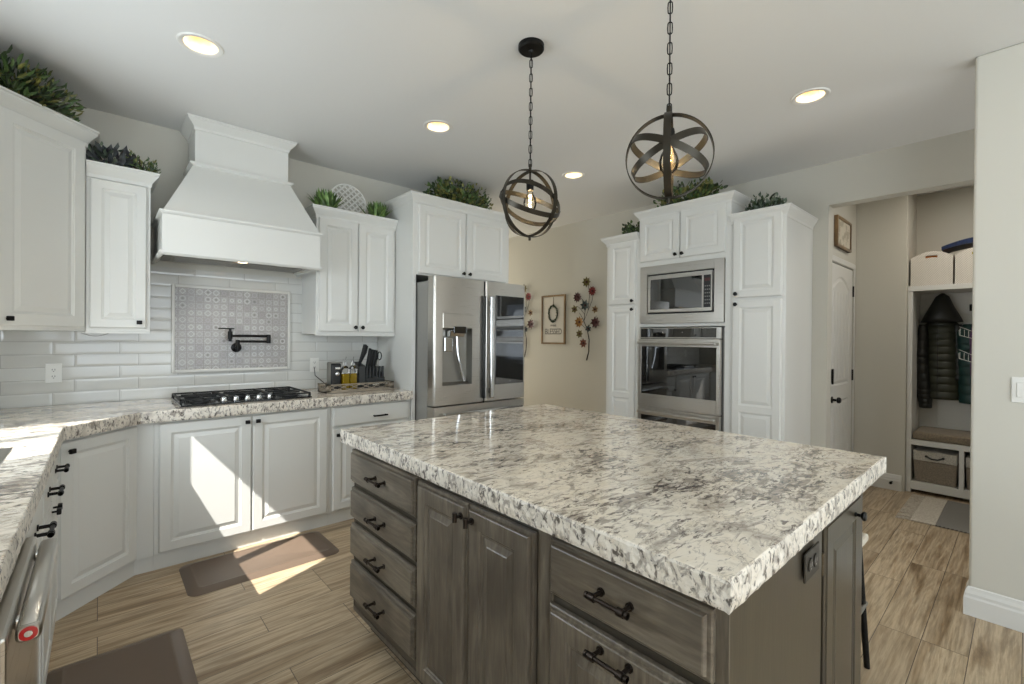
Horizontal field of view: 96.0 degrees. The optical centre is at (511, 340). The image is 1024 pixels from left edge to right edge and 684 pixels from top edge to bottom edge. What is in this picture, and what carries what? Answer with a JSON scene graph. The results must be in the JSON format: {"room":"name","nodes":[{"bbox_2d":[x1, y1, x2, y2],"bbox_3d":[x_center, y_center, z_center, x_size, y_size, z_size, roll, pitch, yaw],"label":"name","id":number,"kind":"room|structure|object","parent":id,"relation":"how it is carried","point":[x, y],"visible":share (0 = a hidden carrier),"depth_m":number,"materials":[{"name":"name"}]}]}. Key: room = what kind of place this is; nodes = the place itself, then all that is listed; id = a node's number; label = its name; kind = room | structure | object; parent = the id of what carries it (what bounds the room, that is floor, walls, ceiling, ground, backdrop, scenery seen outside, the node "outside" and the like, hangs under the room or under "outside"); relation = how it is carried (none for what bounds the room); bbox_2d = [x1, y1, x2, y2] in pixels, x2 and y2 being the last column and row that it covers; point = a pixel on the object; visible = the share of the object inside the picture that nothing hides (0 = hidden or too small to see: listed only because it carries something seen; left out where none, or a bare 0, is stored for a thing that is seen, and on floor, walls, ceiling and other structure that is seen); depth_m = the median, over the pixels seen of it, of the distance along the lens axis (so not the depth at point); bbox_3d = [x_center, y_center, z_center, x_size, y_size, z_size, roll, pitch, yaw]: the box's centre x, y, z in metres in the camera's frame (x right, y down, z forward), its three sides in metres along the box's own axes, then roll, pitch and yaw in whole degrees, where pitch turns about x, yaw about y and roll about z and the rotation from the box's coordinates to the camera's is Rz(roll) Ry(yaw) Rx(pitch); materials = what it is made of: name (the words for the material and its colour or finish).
{"room":"kitchen","nodes":[
{"label":"kitchen","id":0,"kind":"room"},
{"bbox_2d":[4,101,429,408],"bbox_3d":[-1.843,-0.064,3.652,3.790,2.743,0.120,0,0,-42],"label":"wall","id":1,"kind":"structure","parent":0,"point":[170,148],"depth_m":3.15,"materials":[{"name":"grey paint"}]},
{"bbox_2d":[85,159,159,333],"bbox_3d":[-2.383,-0.527,2.825,0.330,0.972,0.376,0,0,-42],"label":"upper cabinet","id":2,"kind":"object","parent":1,"relation":"attached to","point":[118,198],"visible":1,"depth_m":2.69,"materials":[{"name":"white wood"}]},
{"bbox_2d":[86,141,142,167],"bbox_3d":[-2.390,-1.096,2.747,0.337,0.192,0.285,0,0,-42],"label":"artificial plant","id":3,"kind":"object","parent":2,"relation":"on","point":[120,160],"visible":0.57,"depth_m":2.71,"materials":[{"name":"green plant"}]},
{"bbox_2d":[123,149,160,173],"bbox_3d":[-2.261,-1.072,2.821,0.183,0.145,0.180,0,0,-42],"label":"artificial plant","id":4,"kind":"object","parent":2,"relation":"on","point":[150,167],"visible":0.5,"depth_m":2.80,"materials":[{"name":"green plant"}]},
{"bbox_2d":[0,266,377,408],"bbox_3d":[-2.163,-0.051,3.278,2.569,0.884,0.008,0,0,-42],"label":"tile backsplash","id":5,"kind":"structure","parent":1,"relation":"attached to","point":[110,367],"depth_m":3.05,"materials":[{"name":"white tile"}]},
{"bbox_2d":[45,363,61,382],"bbox_3d":[-2.738,0.196,2.754,0.072,0.115,0.008,0,0,-42],"label":"wall outlet","id":6,"kind":"object","parent":5,"relation":"attached to","point":[53,372],"visible":1,"depth_m":2.75,"materials":[{"name":"white plastic"}]},
{"bbox_2d":[50,367,56,372],"bbox_3d":[-2.736,0.176,2.752,0.033,0.033,0.002,0,0,-42],"label":"socket","id":7,"kind":"object","parent":6,"relation":"attached to","point":[52,369],"depth_m":2.75,"materials":[{"name":"white plastic"}]},
{"bbox_2d":[50,374,56,378],"bbox_3d":[-2.737,0.216,2.753,0.033,0.033,0.002,0,0,-42],"label":"socket","id":8,"kind":"object","parent":6,"relation":"attached to","point":[52,376],"depth_m":2.75,"materials":[{"name":"white plastic"}]},
{"bbox_2d":[171,283,290,372],"bbox_3d":[-2.030,-0.080,3.381,0.758,0.613,0.014,0,0,-42],"label":"mosaic panel","id":9,"kind":"object","parent":5,"relation":"attached to","point":[198,345],"visible":1,"depth_m":3.34,"materials":[{"name":"tile"}]},
{"bbox_2d":[218,328,270,351],"bbox_3d":[-1.962,-0.001,3.384,0.345,0.175,0.088,0,0,-42],"label":"pot filler","id":10,"kind":"object","parent":9,"relation":"attached to","point":[236,347],"visible":1,"depth_m":3.37,"materials":[{"name":"black metal"}]},
{"bbox_2d":[310,358,318,371],"bbox_3d":[-1.612,0.199,3.763,0.072,0.115,0.008,0,0,-42],"label":"wall outlet","id":11,"kind":"object","parent":5,"relation":"attached to","point":[314,362],"visible":0.99,"depth_m":3.76,"materials":[{"name":"white plastic"}]},
{"bbox_2d":[151,113,322,276],"bbox_3d":[-1.863,-0.966,3.163,0.926,0.931,0.543,0,0,-42],"label":"range hood","id":12,"kind":"object","parent":1,"relation":"attached to","point":[235,204],"visible":1,"depth_m":3.04,"materials":[{"name":"white wood"}]},
{"bbox_2d":[302,204,397,335],"bbox_3d":[-1.335,-0.522,3.763,0.692,0.972,0.378,0,0,-42],"label":"upper cabinet","id":13,"kind":"object","parent":1,"relation":"attached to","point":[353,294],"visible":0.97,"depth_m":3.63,"materials":[{"name":"white wood"}]},
{"bbox_2d":[307,187,342,207],"bbox_3d":[-1.440,-1.082,3.570,0.296,0.175,0.210,0,0,-29],"label":"artificial grass","id":14,"kind":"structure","parent":13,"relation":"on","point":[323,198],"depth_m":3.52,"materials":[{"name":"green plant"}]},
{"bbox_2d":[332,184,366,213],"bbox_3d":[-1.347,-1.144,3.801,0.308,0.301,0.076,0,0,-42],"label":"disc","id":15,"kind":"object","parent":13,"relation":"on","point":[338,185],"visible":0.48,"depth_m":3.81,"materials":[{"name":"white plastic"}]},
{"bbox_2d":[358,201,392,216],"bbox_3d":[-1.139,-1.075,3.847,0.290,0.164,0.250,0,0,-42],"label":"artificial grass","id":16,"kind":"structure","parent":13,"relation":"on","point":[376,209],"depth_m":3.80,"materials":[{"name":"green plant"}]},
{"bbox_2d":[0,0,1023,237],"bbox_3d":[1.204,-1.479,2.538,6.830,0.150,10.400,0,0,-42],"label":"ceiling","id":17,"kind":"structure","parent":0,"point":[355,84],"depth_m":2.46,"materials":[{"name":"white paint"}]},
{"bbox_2d":[176,32,223,57],"bbox_3d":[-1.502,-1.472,2.226,0.194,0.104,0.194,0,0,-42],"label":"ceiling light","id":18,"kind":"object","parent":17,"relation":"attached to","point":[196,43],"visible":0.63,"depth_m":2.26,"materials":[{"name":"white plastic"}]},
{"bbox_2d":[423,120,452,133],"bbox_3d":[-0.491,-1.467,3.064,0.194,0.104,0.194,0,0,-42],"label":"ceiling light","id":19,"kind":"object","parent":17,"relation":"attached to","point":[434,126],"visible":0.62,"depth_m":3.11,"materials":[{"name":"white plastic"}]},
{"bbox_2d":[499,37,560,240],"bbox_3d":[0.088,-0.945,2.209,0.294,0.932,0.285,1,0,5],"label":"pendant lamp","id":20,"kind":"object","parent":17,"relation":"hanging from","point":[529,47],"visible":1,"depth_m":2.19,"materials":[{"name":"black metal"}]},
{"bbox_2d":[526,179,533,191],"bbox_3d":[0.086,-0.742,2.210,0.038,0.052,0.037,0,0,-42],"label":"socket","id":21,"kind":"object","parent":20,"relation":"attached to","point":[529,188],"depth_m":2.20,"materials":[{"name":"black metal"}]},
{"bbox_2d":[562,171,584,178],"bbox_3d":[0.527,-1.462,3.949,0.194,0.104,0.194,0,0,-42],"label":"ceiling light","id":22,"kind":"object","parent":17,"relation":"attached to","point":[571,174],"visible":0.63,"depth_m":3.99,"materials":[{"name":"white plastic"}]},
{"bbox_2d":[625,0,714,203],"bbox_3d":[0.528,-0.932,1.544,0.264,0.946,0.257,0,0,-42],"label":"pendant lamp","id":23,"kind":"object","parent":17,"relation":"hanging from","point":[669,139],"visible":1,"depth_m":1.52,"materials":[{"name":"black metal"}]},
{"bbox_2d":[791,87,830,104],"bbox_3d":[1.711,-1.446,2.644,0.194,0.104,0.194,0,0,-42],"label":"ceiling light","id":24,"kind":"object","parent":17,"relation":"attached to","point":[813,95],"visible":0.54,"depth_m":2.68,"materials":[{"name":"white plastic"}]},
{"bbox_2d":[48,486,1023,683],"bbox_3d":[1.179,1.379,2.550,6.830,0.080,10.400,0,0,-42],"label":"floor","id":25,"kind":"structure","parent":0,"point":[300,624],"depth_m":2.17,"materials":[{"name":"brown wood"}]},
{"bbox_2d":[0,537,58,683],"bbox_3d":[-1.210,0.889,0.773,0.617,0.814,0.550,0,0,-42],"label":"dishwasher","id":26,"kind":"object","parent":25,"relation":"on","point":[24,601],"visible":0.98,"depth_m":0.90,"materials":[{"name":"grey metal"}]},
{"bbox_2d":[26,494,56,683],"bbox_3d":[-1.581,0.898,1.167,0.608,0.846,0.502,0,0,-42],"label":"base cabinet","id":27,"kind":"object","parent":25,"relation":"on","point":[35,529],"visible":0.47,"depth_m":1.40,"materials":[{"name":"white"}]},
{"bbox_2d":[41,453,69,683],"bbox_3d":[-2.015,0.892,1.650,0.608,0.846,0.790,0,0,-42],"label":"base cabinet","id":28,"kind":"object","parent":25,"relation":"on","point":[52,508],"visible":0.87,"depth_m":1.78,"materials":[{"name":"white wood"}]},
{"bbox_2d":[55,423,153,621],"bbox_3d":[-2.463,0.885,2.391,0.940,0.846,0.907,0,0,-42],"label":"base cabinet","id":29,"kind":"object","parent":25,"relation":"on","point":[105,522],"visible":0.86,"depth_m":2.36,"materials":[{"name":"white wood"}]},
{"bbox_2d":[46,628,197,683],"bbox_3d":[-1.353,1.312,1.607,0.440,0.017,0.975,0,0,-42],"label":"floor mat","id":30,"kind":"object","parent":25,"relation":"on","point":[164,658],"visible":0.94,"depth_m":1.84,"materials":[{"name":"brown"}]},
{"bbox_2d":[153,407,329,569],"bbox_3d":[-1.838,0.887,3.142,0.992,0.846,0.624,0,0,-42],"label":"base cabinet","id":31,"kind":"object","parent":25,"relation":"on","point":[226,483],"visible":0.91,"depth_m":2.88,"materials":[{"name":"white wood"}]},
{"bbox_2d":[179,531,338,596],"bbox_3d":[-1.494,1.305,2.766,0.785,0.017,0.430,0,0,-42],"label":"floor mat","id":32,"kind":"object","parent":25,"relation":"on","point":[209,575],"visible":1,"depth_m":2.70,"materials":[{"name":"brown"}]},
{"bbox_2d":[329,399,409,524],"bbox_3d":[-1.231,0.890,3.685,0.634,0.846,0.626,0,0,-42],"label":"base cabinet","id":33,"kind":"object","parent":25,"relation":"on","point":[368,414],"visible":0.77,"depth_m":3.34,"materials":[{"name":"white wood"}]},
{"bbox_2d":[378,190,513,420],"bbox_3d":[-0.604,0.069,4.233,1.110,2.495,0.661,0,0,-42],"label":"tall cabinet","id":34,"kind":"object","parent":25,"relation":"on","point":[435,235],"visible":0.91,"depth_m":3.86,"materials":[{"name":"white wood"}]},
{"bbox_2d":[422,176,492,209],"bbox_3d":[-0.470,-1.315,4.154,0.726,0.300,0.332,0,0,-42],"label":"greenery","id":35,"kind":"object","parent":34,"relation":"on","point":[443,189],"visible":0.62,"depth_m":4.04,"materials":[{"name":"green plant"}]},
{"bbox_2d":[415,275,524,419],"bbox_3d":[-0.504,0.396,4.136,0.963,1.802,0.895,0,0,-42],"label":"refrigerator","id":36,"kind":"object","parent":25,"relation":"on","point":[470,334],"visible":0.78,"depth_m":3.76,"materials":[{"name":"grey metal"}]},
{"bbox_2d":[350,449,866,683],"bbox_3d":[0.212,0.901,1.776,1.107,0.866,1.690,0,0,-42],"label":"kitchen island","id":37,"kind":"object","parent":25,"relation":"on","point":[459,589],"visible":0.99,"depth_m":1.27,"materials":[{"name":"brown wood"}]},
{"bbox_2d":[340,404,885,614],"bbox_3d":[0.290,0.438,1.866,1.310,0.058,1.721,0,0,-42],"label":"island countertop","id":38,"kind":"structure","parent":37,"relation":"on","point":[707,516],"depth_m":1.35,"materials":[{"name":"stone"}]},
{"bbox_2d":[803,541,818,583],"bbox_3d":[0.753,0.556,1.157,0.115,0.072,0.008,0,0,-42],"label":"wall outlet","id":39,"kind":"object","parent":37,"relation":"attached to","point":[811,557],"visible":1,"depth_m":1.14,"materials":[{"name":"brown plastic"}]},
{"bbox_2d":[808,558,812,571],"bbox_3d":[0.740,0.556,1.142,0.033,0.033,0.002,0,0,-42],"label":"socket","id":40,"kind":"object","parent":39,"relation":"attached to","point":[810,560],"depth_m":1.14,"materials":[{"name":"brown plastic"}]},
{"bbox_2d":[813,553,817,566],"bbox_3d":[0.770,0.556,1.168,0.033,0.033,0.002,0,0,-42],"label":"socket","id":41,"kind":"object","parent":39,"relation":"attached to","point":[815,555],"depth_m":1.16,"materials":[{"name":"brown plastic"}]},
{"bbox_2d":[600,232,639,417],"bbox_3d":[1.225,0.173,4.548,0.659,2.315,0.405,0,0,-42],"label":"tall cabinet","id":42,"kind":"object","parent":25,"relation":"on","point":[623,249],"visible":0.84,"depth_m":4.32,"materials":[{"name":"white wood"}]},
{"bbox_2d":[622,220,639,233],"bbox_3d":[1.174,-1.067,4.439,0.248,0.190,0.273,0,0,-42],"label":"greenery","id":43,"kind":"object","parent":42,"relation":"on","point":[628,228],"visible":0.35,"depth_m":4.39,"materials":[{"name":"green plant"}]},
{"bbox_2d":[633,190,754,431],"bbox_3d":[1.635,0.088,4.092,0.659,2.495,0.899,0,0,-42],"label":"tall cabinet","id":44,"kind":"object","parent":25,"relation":"on","point":[696,229],"visible":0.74,"depth_m":3.80,"materials":[{"name":"white wood"}]},
{"bbox_2d":[636,327,724,431],"bbox_3d":[1.585,0.508,4.061,0.655,1.232,0.746,0,0,-42],"label":"wall oven","id":45,"kind":"object","parent":44,"relation":"in","point":[681,369],"visible":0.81,"depth_m":3.84,"materials":[{"name":"grey metal"}]},
{"bbox_2d":[640,258,725,323],"bbox_3d":[1.583,-0.400,4.049,0.480,0.510,0.748,0,0,-42],"label":"microwave","id":46,"kind":"object","parent":44,"relation":"in","point":[692,291],"visible":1,"depth_m":3.85,"materials":[{"name":"grey metal"}]},
{"bbox_2d":[653,176,727,207],"bbox_3d":[1.544,-1.286,4.052,0.332,0.288,0.701,0,0,-42],"label":"greenery","id":47,"kind":"object","parent":44,"relation":"on","point":[704,189],"visible":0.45,"depth_m":3.92,"materials":[{"name":"green plant"}]},
{"bbox_2d":[729,203,817,444],"bbox_3d":[2.050,0.184,3.627,0.659,2.315,0.428,0,0,-42],"label":"tall cabinet","id":48,"kind":"object","parent":25,"relation":"on","point":[772,246],"visible":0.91,"depth_m":3.44,"materials":[{"name":"white wood"}]},
{"bbox_2d":[744,191,786,210],"bbox_3d":[1.953,-1.053,3.573,0.255,0.184,0.328,0,0,-42],"label":"greenery","id":49,"kind":"object","parent":48,"relation":"on","point":[759,203],"visible":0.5,"depth_m":3.51,"materials":[{"name":"green plant"}]},
{"bbox_2d":[861,533,869,668],"bbox_3d":[1.207,1.068,1.910,0.377,0.551,0.387,0,0,-42],"label":"bar stool","id":50,"kind":"object","parent":25,"relation":"on","point":[864,628],"visible":0.19,"depth_m":1.89,"materials":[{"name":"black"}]},
{"bbox_2d":[895,494,969,533],"bbox_3d":[3.615,1.351,3.328,0.804,0.009,1.207,0,0,-42],"label":"rug","id":51,"kind":"object","parent":25,"relation":"on","point":[951,515],"visible":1,"depth_m":3.59,"materials":[{"name":"beige fabric"}]},
{"bbox_2d":[906,283,972,499],"bbox_3d":[4.064,0.441,3.892,0.459,1.835,1.063,0,0,-42],"label":"hall tree","id":52,"kind":"object","parent":25,"relation":"on","point":[948,414],"visible":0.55,"depth_m":4.14,"materials":[{"name":"white wood"}]},
{"bbox_2d":[910,251,954,285],"bbox_3d":[3.811,-0.631,4.164,0.370,0.298,0.275,0,0,-42],"label":"storage basket","id":53,"kind":"object","parent":52,"relation":"on","point":[938,270],"visible":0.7,"depth_m":4.03,"materials":[{"name":"beige fabric"}]},
{"bbox_2d":[913,445,958,486],"bbox_3d":[3.816,1.117,4.137,0.427,0.274,0.285,0,0,-42],"label":"fabric bin","id":54,"kind":"object","parent":52,"relation":"in","point":[939,466],"visible":0.82,"depth_m":4.02,"materials":[{"name":"beige fabric"}]},
{"bbox_2d":[917,293,963,407],"bbox_3d":[3.890,0.098,4.196,0.167,1.055,0.346,0,0,-42],"label":"jacket","id":55,"kind":"object","parent":52,"relation":"hanging from","point":[937,352],"visible":0.84,"depth_m":4.17,"materials":[{"name":"grey fabric"}]},
{"bbox_2d":[921,293,963,322],"bbox_3d":[3.896,-0.297,4.187,0.137,0.265,0.291,0,0,-42],"label":"hood","id":56,"kind":"object","parent":55,"relation":"attached to","point":[942,309],"depth_m":4.15,"materials":[{"name":"black fabric"}]},
{"bbox_2d":[913,426,970,445],"bbox_3d":[4.052,0.850,3.892,0.425,0.074,0.972,0,0,-42],"label":"bench cushion","id":57,"kind":"object","parent":52,"relation":"on","point":[943,435],"visible":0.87,"depth_m":4.01,"materials":[{"name":"beige fabric"}]},
{"bbox_2d":[955,248,972,283],"bbox_3d":[4.006,-0.629,3.947,0.370,0.298,0.282,0,0,-42],"label":"storage basket","id":58,"kind":"object","parent":52,"relation":"on","point":[964,259],"visible":0.27,"depth_m":3.88,"materials":[{"name":"white wood"}]},
{"bbox_2d":[941,237,972,252],"bbox_3d":[3.966,-0.828,3.947,0.290,0.095,0.400,0,0,-42],"label":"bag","id":59,"kind":"object","parent":58,"relation":"on","point":[966,243],"visible":0.46,"depth_m":3.97,"materials":[{"name":"fabric"}]},
{"bbox_2d":[957,324,971,403],"bbox_3d":[4.021,0.207,4.030,0.107,0.700,0.208,0,0,-42],"label":"jacket","id":60,"kind":"object","parent":52,"relation":"hanging from","point":[964,382],"visible":0.45,"depth_m":4.04,"materials":[{"name":"teal fabric"}]},
{"bbox_2d":[966,452,969,489],"bbox_3d":[4.055,1.120,3.870,0.427,0.274,0.332,0,0,-42],"label":"fabric bin","id":61,"kind":"object","parent":52,"relation":"in","point":[968,455],"visible":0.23,"depth_m":3.86,"materials":[{"name":"beige fabric"}]},
{"bbox_2d":[969,327,971,375],"bbox_3d":[3.950,0.067,3.910,0.057,0.480,0.108,0,0,-42],"label":"garment","id":62,"kind":"object","parent":52,"relation":"hanging from","point":[970,335],"visible":0.23,"depth_m":3.94,"materials":[{"name":"fabric"}]},
{"bbox_3d":[-0.766,0.909,0.224,0.565,0.846,0.840,0,0,-42],"label":"base cabinet","id":63,"kind":"object","parent":25,"relation":"on","visible":0},
{"bbox_2d":[0,388,412,601],"bbox_3d":[-0.941,0.441,1.911,2.569,0.066,3.657,0,0,-42],"label":"countertop","id":64,"kind":"structure","parent":63,"relation":"on","point":[37,435],"depth_m":2.23,"materials":[{"name":"stone"}]},
{"bbox_2d":[0,447,13,464],"bbox_3d":[-1.804,0.540,1.384,0.364,0.253,0.738,0,0,-42],"label":"sink","id":65,"kind":"object","parent":64,"relation":"in","point":[4,452],"visible":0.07,"depth_m":1.75,"materials":[{"name":"grey"}]},
{"bbox_2d":[171,386,311,406],"bbox_3d":[-1.842,0.373,3.155,0.750,0.042,0.510,0,0,-42],"label":"gas cooktop","id":66,"kind":"object","parent":64,"relation":"in","point":[203,398],"visible":1,"depth_m":3.07,"materials":[{"name":"black metal"}]},
{"bbox_2d":[318,380,393,393],"bbox_3d":[-1.232,0.364,3.664,0.543,0.066,0.191,0,0,-42],"label":"tray","id":67,"kind":"object","parent":64,"relation":"on","point":[390,384],"visible":0.81,"depth_m":3.56,"materials":[{"name":"brown wood"}]},
{"bbox_2d":[314,361,341,390],"bbox_3d":[-1.473,0.274,3.639,0.363,0.220,0.101,1,0,37],"label":"can opener","id":68,"kind":"object","parent":67,"relation":"on","point":[333,368],"visible":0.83,"depth_m":3.53,"materials":[{"name":"black plastic"}]},
{"bbox_2d":[341,357,349,389],"bbox_3d":[-1.302,0.256,3.597,0.055,0.258,0.055,0,0,-42],"label":"oil bottle","id":69,"kind":"object","parent":67,"relation":"on","point":[345,370],"visible":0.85,"depth_m":3.58,"materials":[{"name":"yellow glass"}]},
{"bbox_2d":[349,357,356,388],"bbox_3d":[-1.257,0.256,3.637,0.055,0.258,0.055,0,0,-42],"label":"oil bottle","id":70,"kind":"object","parent":67,"relation":"on","point":[353,370],"visible":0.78,"depth_m":3.62,"materials":[{"name":"yellow"}]},
{"bbox_2d":[355,344,384,388],"bbox_3d":[-1.157,0.209,3.749,0.220,0.356,0.136,0,0,-42],"label":"knife block","id":71,"kind":"object","parent":67,"relation":"on","point":[370,372],"visible":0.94,"depth_m":3.72,"materials":[{"name":"black"}]},
{"bbox_2d":[508,129,974,447],"bbox_3d":[1.664,-0.038,4.646,0.120,2.743,7.700,0,0,-42],"label":"wall","id":72,"kind":"structure","parent":0,"point":[555,262],"depth_m":4.05,"materials":[{"name":"grey paint"}]},
{"bbox_2d":[524,285,533,356],"bbox_3d":[0.157,-0.265,6.192,0.038,0.982,0.435,0,0,-42],"label":"decor","id":73,"kind":"object","parent":72,"relation":"attached to","point":[528,295],"visible":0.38,"depth_m":6.11,"materials":[{"name":"black metal"}]},
{"bbox_2d":[541,294,565,343],"bbox_3d":[0.513,-0.262,5.809,0.042,0.618,0.405,0,0,-42],"label":"wall sign","id":74,"kind":"object","parent":72,"relation":"attached to","point":[553,307],"visible":1,"depth_m":5.81,"materials":[{"name":"beige"}]},
{"bbox_2d":[572,277,599,359],"bbox_3d":[0.865,-0.255,5.403,0.038,0.982,0.435,0,0,-42],"label":"decor","id":75,"kind":"object","parent":72,"relation":"attached to","point":[595,322],"visible":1,"depth_m":5.40,"materials":[{"name":"black metal"}]},
{"bbox_2d":[832,254,855,451],"bbox_3d":[2.894,0.316,4.056,0.923,2.063,0.006,0,0,-42],"label":"door frame","id":76,"kind":"structure","parent":72,"relation":"attached to","point":[834,258],"depth_m":4.33,"materials":[{"name":"white wood"}]},
{"bbox_2d":[832,204,856,451],"bbox_3d":[3.108,-0.024,4.323,1.600,2.743,0.110,0,0,-42],"label":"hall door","id":77,"kind":"structure","parent":72,"relation":"in","point":[849,213],"depth_m":4.26,"materials":[{"name":"grey paint"}]},
{"bbox_2d":[830,262,853,451],"bbox_3d":[2.907,0.342,4.055,0.815,2.000,0.103,0,0,-42],"label":"door","id":78,"kind":"structure","parent":77,"relation":"attached to","point":[842,277],"depth_m":4.09,"materials":[{"name":"white wood"}]},
{"bbox_2d":[834,215,851,252],"bbox_3d":[2.888,-0.923,4.019,0.460,0.265,0.028,0,0,-42],"label":"framed picture","id":79,"kind":"object","parent":77,"relation":"attached to","point":[842,227],"visible":1,"depth_m":3.99,"materials":[{"name":"brown wood"}]},
{"bbox_2d":[839,219,849,248],"bbox_3d":[2.885,-0.923,4.023,0.415,0.215,0.017,0,0,-42],"label":"print","id":80,"kind":"object","parent":79,"relation":"attached to","point":[844,225],"depth_m":4.03},
{"bbox_2d":[854,195,909,491],"bbox_3d":[3.419,-0.021,4.276,0.080,2.743,0.375,0,0,-42],"label":"wall","id":81,"kind":"structure","parent":0,"point":[882,226],"depth_m":4.24,"materials":[{"name":"grey paint"}]},
{"bbox_2d":[871,473,901,491],"bbox_3d":[3.365,1.280,4.257,0.017,0.140,0.355,0,0,-42],"label":"baseboard","id":82,"kind":"structure","parent":81,"relation":"attached to","point":[883,481],"depth_m":4.18,"materials":[{"name":"white wood"}]},
{"bbox_2d":[908,194,916,285],"bbox_3d":[3.715,-0.018,4.320,0.420,2.743,0.045,0,0,-42],"label":"wall","id":83,"kind":"structure","parent":0,"point":[913,198],"depth_m":4.27,"materials":[{"name":"grey paint"}]},
{"bbox_2d":[916,186,973,256],"bbox_3d":[4.505,-0.009,3.829,0.100,2.743,2.490,0,0,-42],"label":"wall","id":84,"kind":"structure","parent":0,"point":[946,217],"depth_m":4.30,"materials":[{"name":"grey paint"}]},
{"bbox_2d":[969,42,1023,600],"bbox_3d":[3.703,-0.003,0.753,0.120,2.743,4.180,0,0,-42],"label":"wall","id":85,"kind":"structure","parent":0,"point":[996,525],"depth_m":2.20,"materials":[{"name":"grey paint"}]},
{"bbox_2d":[963,579,1023,632],"bbox_3d":[3.648,1.298,0.799,0.142,0.140,4.097,0,0,-42],"label":"baseboard","id":86,"kind":"structure","parent":85,"relation":"attached to","point":[995,608],"depth_m":2.20,"materials":[{"name":"white wood"}]},
{"bbox_2d":[1011,377,1023,402],"bbox_3d":[2.385,0.231,2.124,0.010,0.120,0.116,0,0,-42],"label":"light switch","id":87,"kind":"object","parent":85,"relation":"attached to","point":[1017,383],"visible":1,"depth_m":2.15,"materials":[{"name":"white plastic"}]},
{"bbox_3d":[-0.536,-0.034,-0.555,0.120,2.743,7.890,0,0,-42],"label":"wall","id":88,"kind":"structure","parent":0,"visible":0},
{"bbox_2d":[0,85,99,330],"bbox_3d":[-2.616,-0.621,2.392,0.706,1.135,0.704,0,0,-42],"label":"upper cabinet","id":89,"kind":"object","parent":88,"relation":"attached to","point":[43,149],"visible":0.91,"depth_m":2.35,"materials":[{"name":"white wood"}]},
{"bbox_2d":[0,44,85,121],"bbox_3d":[-2.590,-1.306,2.316,0.631,0.260,0.600,0,0,-14],"label":"greenery","id":90,"kind":"object","parent":89,"relation":"on","point":[24,85],"visible":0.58,"depth_m":2.31,"materials":[{"name":"green plant"}]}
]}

